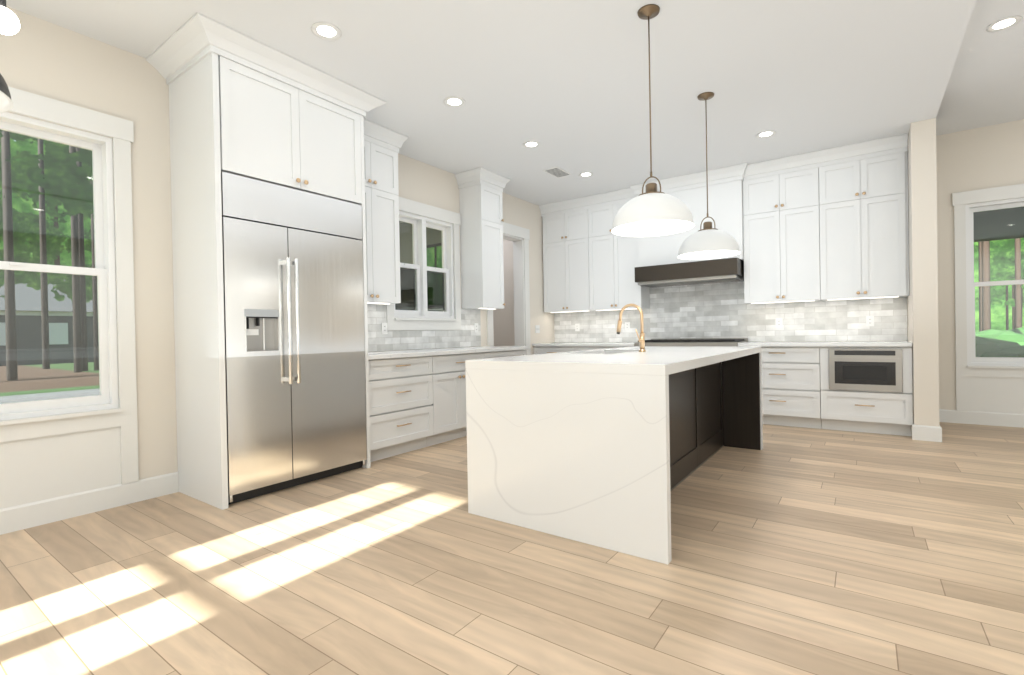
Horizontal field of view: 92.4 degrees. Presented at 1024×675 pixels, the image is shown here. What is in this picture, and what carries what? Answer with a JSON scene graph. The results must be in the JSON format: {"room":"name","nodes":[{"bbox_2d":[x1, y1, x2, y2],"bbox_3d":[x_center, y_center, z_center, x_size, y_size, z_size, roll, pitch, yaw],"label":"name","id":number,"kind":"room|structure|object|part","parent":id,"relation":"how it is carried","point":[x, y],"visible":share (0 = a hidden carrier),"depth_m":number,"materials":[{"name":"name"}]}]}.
{"room":"kitchen","nodes":[
{"label":"kitchen","id":0,"kind":"room"},
{"bbox_2d":[0,6,554,534],"bbox_3d":[-1.871,-0.541,4.271,0.166,3.240,8.810,-1,1,36],"label":"wall","id":1,"kind":"structure","parent":0,"point":[38,56],"depth_m":3.31,"materials":[{"name":"beige paint"}]},
{"bbox_2d":[0,112,118,420],"bbox_3d":[-2.885,-0.406,2.847,0.121,1.750,0.910,-1,1,36],"label":"window","id":2,"kind":"structure","parent":1,"relation":"in","point":[100,147],"depth_m":3.09,"materials":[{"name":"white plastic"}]},
{"bbox_2d":[0,86,138,508],"bbox_3d":[-2.823,-0.229,2.807,0.075,2.375,1.120,-1,1,36],"label":"window frame","id":3,"kind":"structure","parent":1,"relation":"attached to","point":[48,457],"depth_m":3.06,"materials":[{"name":"white wood"}]},
{"bbox_2d":[146,12,509,191],"bbox_3d":[-1.091,-1.847,4.584,0.793,0.159,3.661,-1,1,36],"label":"crown molding","id":4,"kind":"structure","parent":1,"relation":"attached to","point":[196,38],"depth_m":3.33,"materials":[{"name":"white wood"}]},
{"bbox_2d":[364,140,400,304],"bbox_3d":[-1.389,-1.037,4.520,0.366,1.448,0.646,-1,1,36],"label":"upper cabinet","id":5,"kind":"object","parent":1,"relation":"attached to","point":[382,224],"visible":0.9,"depth_m":4.54,"materials":[{"name":"white wood"}]},
{"bbox_2d":[386,197,460,329],"bbox_3d":[-0.995,-0.776,5.454,0.170,1.390,1.150,-1,1,36],"label":"window","id":6,"kind":"structure","parent":1,"relation":"in","point":[434,294],"depth_m":5.46,"materials":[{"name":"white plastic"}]},
{"bbox_2d":[367,304,480,351],"bbox_3d":[-1.053,-0.101,5.282,0.010,0.462,2.246,-1,1,36],"label":"backsplash","id":7,"kind":"structure","parent":1,"relation":"attached to","point":[466,335],"depth_m":5.34,"materials":[{"name":"tile"}]},
{"bbox_2d":[381,323,387,333],"bbox_3d":[-1.284,-0.091,4.943,0.008,0.115,0.070,-1,1,36],"label":"electrical outlet","id":8,"kind":"object","parent":7,"relation":"attached to","point":[384,328],"visible":1,"depth_m":4.94,"materials":[{"name":"white plastic"}]},
{"bbox_2d":[474,323,477,331],"bbox_3d":[-0.444,-0.121,6.118,0.008,0.115,0.070,-1,1,36],"label":"electrical outlet","id":9,"kind":"object","parent":7,"relation":"attached to","point":[475,327],"visible":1,"depth_m":6.11,"materials":[{"name":"white plastic"}]},
{"bbox_2d":[459,184,505,309],"bbox_3d":[-0.352,-1.067,5.971,0.366,1.448,0.418,-1,1,36],"label":"upper cabinet","id":10,"kind":"object","parent":1,"relation":"attached to","point":[481,247],"visible":1,"depth_m":5.84,"materials":[{"name":"white wood"}]},
{"bbox_2d":[487,222,530,354],"bbox_3d":[-0.098,-0.267,6.753,0.198,2.570,1.010,-1,1,36],"label":"door frame","id":11,"kind":"structure","parent":1,"relation":"attached to","point":[518,236],"depth_m":7.03,"materials":[{"name":"white wood"}]},
{"bbox_2d":[535,325,539,332],"bbox_3d":[0.381,-0.125,7.287,0.012,0.115,0.115,-1,1,36],"label":"light switch","id":12,"kind":"object","parent":1,"relation":"attached to","point":[537,328],"visible":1,"depth_m":7.28,"materials":[{"name":"white plastic"}]},
{"bbox_2d":[6,0,976,205],"bbox_3d":[-0.014,-2.059,2.912,4.500,0.250,8.510,-1,1,36],"label":"ceiling","id":13,"kind":"structure","parent":0,"point":[564,84],"depth_m":3.57,"materials":[{"name":"white paint"}]},
{"bbox_2d":[0,73,12,112],"bbox_3d":[-2.103,-1.389,1.715,0.488,0.993,0.488,-1,1,36],"label":"light","id":14,"kind":"object","parent":13,"relation":"hanging from","point":[6,103],"visible":1,"depth_m":1.90,"materials":[{"name":"black"}]},
{"bbox_2d":[0,0,19,34],"bbox_3d":[-2.202,-1.600,2.113,0.110,0.574,0.110,-1,1,36],"label":"globe","id":15,"kind":"object","parent":13,"relation":"hanging from","point":[9,23],"visible":1,"depth_m":2.10,"materials":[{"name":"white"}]},
{"bbox_2d":[311,22,341,39],"bbox_3d":[-1.158,-1.909,3.063,0.180,0.010,0.180,-1,1,36],"label":"recessed light","id":16,"kind":"object","parent":13,"relation":"in","point":[325,31],"visible":1,"depth_m":3.06,"materials":[{"name":"white"}]},
{"bbox_2d":[443,97,464,106],"bbox_3d":[-0.472,-1.929,4.022,0.180,0.010,0.180,-1,1,36],"label":"recessed light","id":17,"kind":"object","parent":13,"relation":"in","point":[454,101],"visible":1,"depth_m":4.02,"materials":[{"name":"white"}]},
{"bbox_2d":[523,141,539,147],"bbox_3d":[0.197,-1.948,4.958,0.180,0.010,0.180,-1,1,36],"label":"recessed light","id":18,"kind":"object","parent":13,"relation":"in","point":[531,144],"visible":1,"depth_m":4.96,"materials":[{"name":"white"}]},
{"bbox_2d":[543,167,571,177],"bbox_3d":[0.539,-1.962,5.832,0.200,0.009,0.340,-1,1,36],"label":"ceiling vent","id":19,"kind":"object","parent":13,"relation":"in","point":[557,172],"visible":0.98,"depth_m":5.82,"materials":[{"name":"white metal"}]},
{"bbox_2d":[579,172,592,176],"bbox_3d":[0.895,-1.969,5.934,0.180,0.010,0.180,-1,1,36],"label":"recessed light","id":20,"kind":"object","parent":13,"relation":"in","point":[586,174],"visible":1,"depth_m":5.93,"materials":[{"name":"white"}]},
{"bbox_2d":[611,4,694,236],"bbox_3d":[0.828,-1.299,2.935,0.478,1.298,0.478,-1,1,36],"label":"pendant light","id":21,"kind":"object","parent":13,"relation":"hanging from","point":[652,211],"visible":1,"depth_m":2.88,"materials":[{"name":"white metal"}]},
{"bbox_2d":[678,92,739,259],"bbox_3d":[1.591,-1.321,4.003,0.478,1.298,0.478,-1,1,36],"label":"pendant light","id":22,"kind":"object","parent":13,"relation":"hanging from","point":[707,241],"visible":1,"depth_m":3.92,"materials":[{"name":"white metal"}]},
{"bbox_2d":[756,130,775,137],"bbox_3d":[2.487,-1.989,4.808,0.180,0.010,0.180,-1,1,36],"label":"recessed light","id":23,"kind":"object","parent":13,"relation":"in","point":[766,134],"visible":1,"depth_m":4.80,"materials":[{"name":"white"}]},
{"bbox_2d":[493,239,514,345],"bbox_3d":[-0.146,-0.505,7.840,1.180,3.030,0.100,-1,1,36],"label":"wall","id":24,"kind":"structure","parent":0,"point":[503,327],"depth_m":7.73,"materials":[{"name":"beige paint"}]},
{"bbox_2d":[0,422,1023,674],"bbox_3d":[1.548,1.054,2.204,10.500,0.060,9.370,-1,1,36],"label":"floor","id":25,"kind":"structure","parent":0,"point":[812,552],"depth_m":2.14,"materials":[{"name":"brown wood"}]},
{"bbox_2d":[169,52,370,509],"bbox_3d":[-1.764,-0.353,3.703,0.694,2.850,1.136,-1,1,36],"label":"tall cabinet","id":26,"kind":"object","parent":25,"relation":"on","point":[229,116],"visible":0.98,"depth_m":3.28,"materials":[{"name":"white wood"}]},
{"bbox_2d":[221,172,366,504],"bbox_3d":[-1.738,0.008,3.696,0.720,2.128,1.062,-1,1,36],"label":"fridge","id":27,"kind":"object","parent":25,"relation":"on","point":[294,335],"visible":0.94,"depth_m":3.42,"materials":[{"name":"silver metal"}]},
{"bbox_2d":[368,356,433,461],"bbox_3d":[-1.208,0.618,4.498,0.654,0.875,0.766,-1,1,36],"label":"base cabinet","id":28,"kind":"object","parent":25,"relation":"on","point":[400,403],"visible":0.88,"depth_m":4.33,"materials":[{"name":"white wood"}]},
{"bbox_2d":[427,352,483,446],"bbox_3d":[-0.757,0.605,5.129,0.654,0.875,0.776,-1,1,36],"label":"base cabinet","id":29,"kind":"object","parent":25,"relation":"on","point":[449,398],"visible":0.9,"depth_m":4.85,"materials":[{"name":"white wood"}]},
{"bbox_2d":[368,346,527,359],"bbox_3d":[-0.754,0.146,5.141,0.653,0.038,2.356,-1,1,36],"label":"countertop","id":30,"kind":"structure","parent":29,"relation":"on","point":[408,353],"depth_m":4.83,"materials":[{"name":"white stone"}]},
{"bbox_2d":[482,350,525,358],"bbox_3d":[-0.295,0.592,5.774,0.654,0.875,0.804,-1,1,36],"label":"base cabinet","id":31,"kind":"object","parent":25,"relation":"on","point":[498,354],"visible":0.08,"depth_m":5.57,"materials":[{"name":"white"}]},
{"bbox_2d":[533,346,573,354],"bbox_3d":[0.757,0.561,7.242,0.652,0.875,0.654,-1,1,36],"label":"base cabinet","id":32,"kind":"object","parent":25,"relation":"on","point":[545,349],"visible":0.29,"depth_m":7.01,"materials":[{"name":"white"}]},
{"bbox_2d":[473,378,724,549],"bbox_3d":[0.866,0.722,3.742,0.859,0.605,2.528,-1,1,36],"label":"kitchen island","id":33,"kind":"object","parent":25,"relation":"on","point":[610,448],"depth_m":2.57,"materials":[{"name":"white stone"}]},
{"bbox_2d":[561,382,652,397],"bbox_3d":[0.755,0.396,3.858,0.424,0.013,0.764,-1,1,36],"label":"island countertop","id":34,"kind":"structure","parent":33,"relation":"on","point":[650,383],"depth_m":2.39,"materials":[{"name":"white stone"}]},
{"bbox_2d":[616,304,645,351],"bbox_3d":[0.892,-0.076,3.729,0.233,0.366,0.107,-1,1,36],"label":"gooseneck faucet","id":35,"kind":"object","parent":34,"relation":"on","point":[641,340],"visible":1,"depth_m":3.69,"materials":[{"name":"gold metal"}]},
{"bbox_2d":[573,346,631,350],"bbox_3d":[1.390,0.553,6.790,0.895,0.875,0.654,-1,1,36],"label":"base cabinet","id":36,"kind":"object","parent":25,"relation":"on","point":[578,348],"depth_m":6.64,"materials":[{"name":"white"}]},
{"bbox_2d":[532,342,637,345],"bbox_3d":[1.115,0.098,6.977,1.553,0.038,0.653,-1,1,36],"label":"countertop","id":37,"kind":"structure","parent":36,"relation":"on","point":[593,344],"depth_m":6.76,"materials":[{"name":"white stone"}]},
{"bbox_2d":[634,338,747,345],"bbox_3d":[2.232,0.498,6.145,1.218,0.965,0.699,-1,1,36],"label":"range","id":38,"kind":"object","parent":25,"relation":"on","point":[697,342],"visible":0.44,"depth_m":5.95,"materials":[{"name":"silver metal"}]},
{"bbox_2d":[762,347,821,428],"bbox_3d":[3.070,0.532,5.588,0.780,0.875,0.654,-1,1,36],"label":"base cabinet","id":39,"kind":"object","parent":25,"relation":"on","point":[791,392],"visible":0.79,"depth_m":5.29,"materials":[{"name":"white wood"}]},
{"bbox_2d":[738,341,911,346],"bbox_3d":[3.367,0.070,5.367,1.533,0.038,0.653,-1,1,36],"label":"countertop","id":40,"kind":"structure","parent":39,"relation":"on","point":[845,344],"depth_m":5.11,"materials":[{"name":"white stone"}]},
{"bbox_2d":[820,347,912,435],"bbox_3d":[3.694,0.524,5.142,0.747,0.875,0.654,-1,1,36],"label":"base cabinet","id":41,"kind":"object","parent":25,"relation":"on","point":[890,413],"depth_m":4.89,"materials":[{"name":"white wood"}]},
{"bbox_3d":[3.682,0.319,5.129,0.593,0.418,0.626,-1,1,36],"label":"microwave drawer","id":42,"kind":"part","parent":41,"relation":"part of","materials":[{"name":"silver metal"}]},
{"bbox_2d":[561,358,608,393],"bbox_3d":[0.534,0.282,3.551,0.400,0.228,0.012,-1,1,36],"label":"countertop","id":43,"kind":"structure","parent":0,"relation":"attached to","point":[591,377],"depth_m":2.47,"materials":[{"name":"white stone"}]},
{"bbox_2d":[573,354,604,361],"bbox_3d":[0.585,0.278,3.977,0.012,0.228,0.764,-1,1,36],"label":"countertop","id":44,"kind":"structure","parent":0,"relation":"attached to","point":[600,357],"depth_m":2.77,"materials":[{"name":"white stone"}]},
{"bbox_2d":[605,354,644,361],"bbox_3d":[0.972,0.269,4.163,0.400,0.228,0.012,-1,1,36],"label":"countertop","id":45,"kind":"structure","parent":0,"relation":"attached to","point":[608,357],"depth_m":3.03,"materials":[{"name":"white stone"}]},
{"bbox_2d":[609,354,652,393],"bbox_3d":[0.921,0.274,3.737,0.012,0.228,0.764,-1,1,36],"label":"countertop","id":46,"kind":"structure","parent":0,"relation":"attached to","point":[626,373],"depth_m":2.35,"materials":[{"name":"white stone"}]},
{"bbox_2d":[574,167,907,342],"bbox_3d":[2.458,-0.641,6.497,4.320,3.230,0.150,-1,1,36],"label":"wall","id":47,"kind":"structure","parent":0,"point":[782,341],"depth_m":5.75,"materials":[{"name":"beige paint"}]},
{"bbox_2d":[542,209,591,312],"bbox_3d":[0.868,-1.100,7.306,0.756,1.448,0.366,-1,1,36],"label":"upper cabinet","id":48,"kind":"object","parent":47,"relation":"attached to","point":[566,260],"visible":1,"depth_m":7.17,"materials":[{"name":"white wood"}]},
{"bbox_2d":[588,202,649,310],"bbox_3d":[1.486,-1.108,6.863,0.756,1.448,0.366,-1,1,36],"label":"upper cabinet","id":49,"kind":"object","parent":47,"relation":"attached to","point":[613,264],"visible":0.79,"depth_m":6.76,"materials":[{"name":"white wood"}]},
{"bbox_2d":[635,258,743,287],"bbox_3d":[2.242,-0.798,6.180,1.220,0.225,0.587,-1,1,36],"label":"range hood","id":50,"kind":"object","parent":47,"relation":"attached to","point":[707,272],"visible":0.98,"depth_m":5.94,"materials":[{"name":"brown metal"}]},
{"bbox_2d":[638,180,743,266],"bbox_3d":[2.292,-1.378,6.261,1.256,0.928,0.398,-1,1,36],"label":"range hood","id":51,"kind":"object","parent":47,"relation":"attached to","point":[725,206],"visible":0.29,"depth_m":5.99,"materials":[{"name":"white wood"}]},
{"bbox_2d":[539,133,907,216],"bbox_3d":[2.159,-1.918,6.101,4.312,0.159,0.150,-1,1,36],"label":"crown molding","id":52,"kind":"structure","parent":47,"relation":"attached to","point":[853,152],"depth_m":5.69,"materials":[{"name":"white wood"}]},
{"bbox_2d":[554,281,906,342],"bbox_3d":[2.415,-0.429,6.433,4.312,0.973,0.010,-1,1,36],"label":"backsplash","id":53,"kind":"structure","parent":47,"relation":"attached to","point":[718,310],"depth_m":6.17,"materials":[{"name":"tile"}]},
{"bbox_2d":[575,324,579,330],"bbox_3d":[0.991,-0.152,7.446,0.070,0.115,0.008,-1,1,36],"label":"electrical outlet","id":54,"kind":"object","parent":53,"relation":"attached to","point":[577,327],"visible":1,"depth_m":7.44,"materials":[{"name":"white plastic"}]},
{"bbox_2d":[625,322,629,329],"bbox_3d":[1.641,-0.160,6.980,0.070,0.115,0.008,-1,1,36],"label":"electrical outlet","id":55,"kind":"object","parent":53,"relation":"attached to","point":[627,325],"visible":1,"depth_m":6.98,"materials":[{"name":"white plastic"}]},
{"bbox_2d":[776,318,781,327],"bbox_3d":[3.195,-0.175,5.869,0.070,0.115,0.008,-1,1,36],"label":"electrical outlet","id":56,"kind":"object","parent":53,"relation":"attached to","point":[778,322],"visible":1,"depth_m":5.87,"materials":[{"name":"white plastic"}]},
{"bbox_2d":[866,316,873,325],"bbox_3d":[3.911,-0.179,5.357,0.070,0.115,0.008,-1,1,36],"label":"electrical outlet","id":57,"kind":"object","parent":53,"relation":"attached to","point":[869,320],"visible":1,"depth_m":5.36,"materials":[{"name":"white plastic"}]},
{"bbox_2d":[743,167,821,303],"bbox_3d":[3.128,-1.128,5.689,0.758,1.448,0.366,-1,1,36],"label":"upper cabinet","id":58,"kind":"object","parent":47,"relation":"attached to","point":[781,222],"visible":1,"depth_m":5.55,"materials":[{"name":"white wood"}]},
{"bbox_2d":[819,152,908,300],"bbox_3d":[3.746,-1.136,5.247,0.753,1.448,0.366,-1,1,36],"label":"upper cabinet","id":59,"kind":"object","parent":47,"relation":"attached to","point":[864,239],"visible":1,"depth_m":5.11,"materials":[{"name":"white wood"}]},
{"bbox_2d":[907,118,938,426],"bbox_3d":[4.250,-0.663,5.136,0.180,3.230,1.400,-1,1,36],"label":"wall","id":60,"kind":"structure","parent":0,"point":[922,303],"depth_m":4.57,"materials":[{"name":"beige paint"}]},
{"bbox_2d":[936,119,1023,427],"bbox_3d":[6.573,-0.698,4.232,4.650,3.230,0.166,-1,1,36],"label":"wall","id":61,"kind":"structure","parent":0,"point":[991,156],"depth_m":5.36,"materials":[{"name":"beige paint"}]},
{"bbox_2d":[928,421,941,441],"bbox_3d":[4.299,0.882,5.009,0.016,0.140,1.230,-1,1,36],"label":"baseboard","id":62,"kind":"structure","parent":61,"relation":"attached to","point":[936,431],"depth_m":4.53,"materials":[{"name":"white wood"}]},
{"bbox_2d":[952,184,1023,413],"bbox_3d":[5.299,-0.394,5.058,1.120,2.375,0.075,-1,1,36],"label":"window frame","id":63,"kind":"structure","parent":61,"relation":"attached to","point":[998,389],"depth_m":5.29,"materials":[{"name":"white wood"}]},
{"bbox_2d":[965,197,1023,365],"bbox_3d":[5.338,-0.573,5.116,0.910,1.750,0.121,-1,1,36],"label":"window","id":64,"kind":"structure","parent":61,"relation":"in","point":[972,358],"depth_m":5.29,"materials":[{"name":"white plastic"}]},
{"bbox_2d":[936,0,1023,135],"bbox_3d":[3.807,-2.209,0.521,4.500,0.050,9.070,-1,1,36],"label":"ceiling","id":65,"kind":"structure","parent":0,"point":[985,87],"depth_m":4.16,"materials":[{"name":"white paint"}]},
{"bbox_2d":[986,16,1021,31],"bbox_3d":[3.448,-2.196,3.439,0.180,0.010,0.180,-1,1,36],"label":"recessed light","id":66,"kind":"object","parent":65,"relation":"in","point":[1003,23],"visible":1,"depth_m":3.44,"materials":[{"name":"white"}]},
{"label":"outside","id":67,"kind":"structure","parent":0,"visible":0},
{"bbox_2d":[0,138,91,265],"bbox_3d":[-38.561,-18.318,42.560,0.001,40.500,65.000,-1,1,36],"label":"forest","id":68,"kind":"object","parent":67,"point":[27,204],"depth_m":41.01,"materials":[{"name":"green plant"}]},
{"bbox_2d":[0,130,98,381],"bbox_3d":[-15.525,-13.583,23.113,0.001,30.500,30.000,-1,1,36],"label":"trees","id":69,"kind":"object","parent":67,"point":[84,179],"depth_m":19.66,"materials":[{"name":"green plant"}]},
{"bbox_2d":[0,362,99,403],"bbox_3d":[-7.807,1.425,30.202,120.000,0.001,120.000,-1,1,36],"label":"ground","id":70,"kind":"structure","parent":67,"point":[36,382],"depth_m":17.83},
{"bbox_2d":[0,280,93,365],"bbox_3d":[-35.699,-1.340,35.949,8.800,6.450,15.800,-1,1,36],"label":"house","id":71,"kind":"structure","parent":70,"relation":"on","point":[23,339],"depth_m":34.07,"materials":[{"name":"grey"}]},
{"bbox_2d":[0,131,98,380],"bbox_3d":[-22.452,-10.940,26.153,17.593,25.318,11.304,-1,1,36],"label":"trees","id":72,"kind":"object","parent":70,"relation":"on","point":[7,194],"depth_m":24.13,"materials":[{"name":"black plant"}]},
{"bbox_2d":[399,221,441,299],"bbox_3d":[-1.456,-0.118,8.047,3.540,3.200,6.600,-1,1,36],"label":"trees","id":73,"kind":"object","parent":70,"relation":"on","point":[403,240],"depth_m":6.45,"materials":[{"name":"green plant"}]},
{"bbox_2d":[973,207,1023,241],"bbox_3d":[7.461,-0.135,5.593,4.500,2.950,3.040,-1,1,36],"label":"porch","id":74,"kind":"object","parent":70,"relation":"on","point":[1014,211],"depth_m":6.32,"materials":[{"name":"grey"}]},
{"bbox_2d":[974,238,1023,357],"bbox_3d":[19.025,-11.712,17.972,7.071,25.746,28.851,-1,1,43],"label":"trees","id":75,"kind":"object","parent":70,"relation":"on","point":[980,346],"depth_m":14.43,"materials":[{"name":"brown plant"}]},
{"bbox_2d":[974,240,1023,334],"bbox_3d":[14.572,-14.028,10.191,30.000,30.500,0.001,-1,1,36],"label":"trees","id":76,"kind":"object","parent":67,"point":[1000,293],"depth_m":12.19,"materials":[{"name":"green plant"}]}
]}

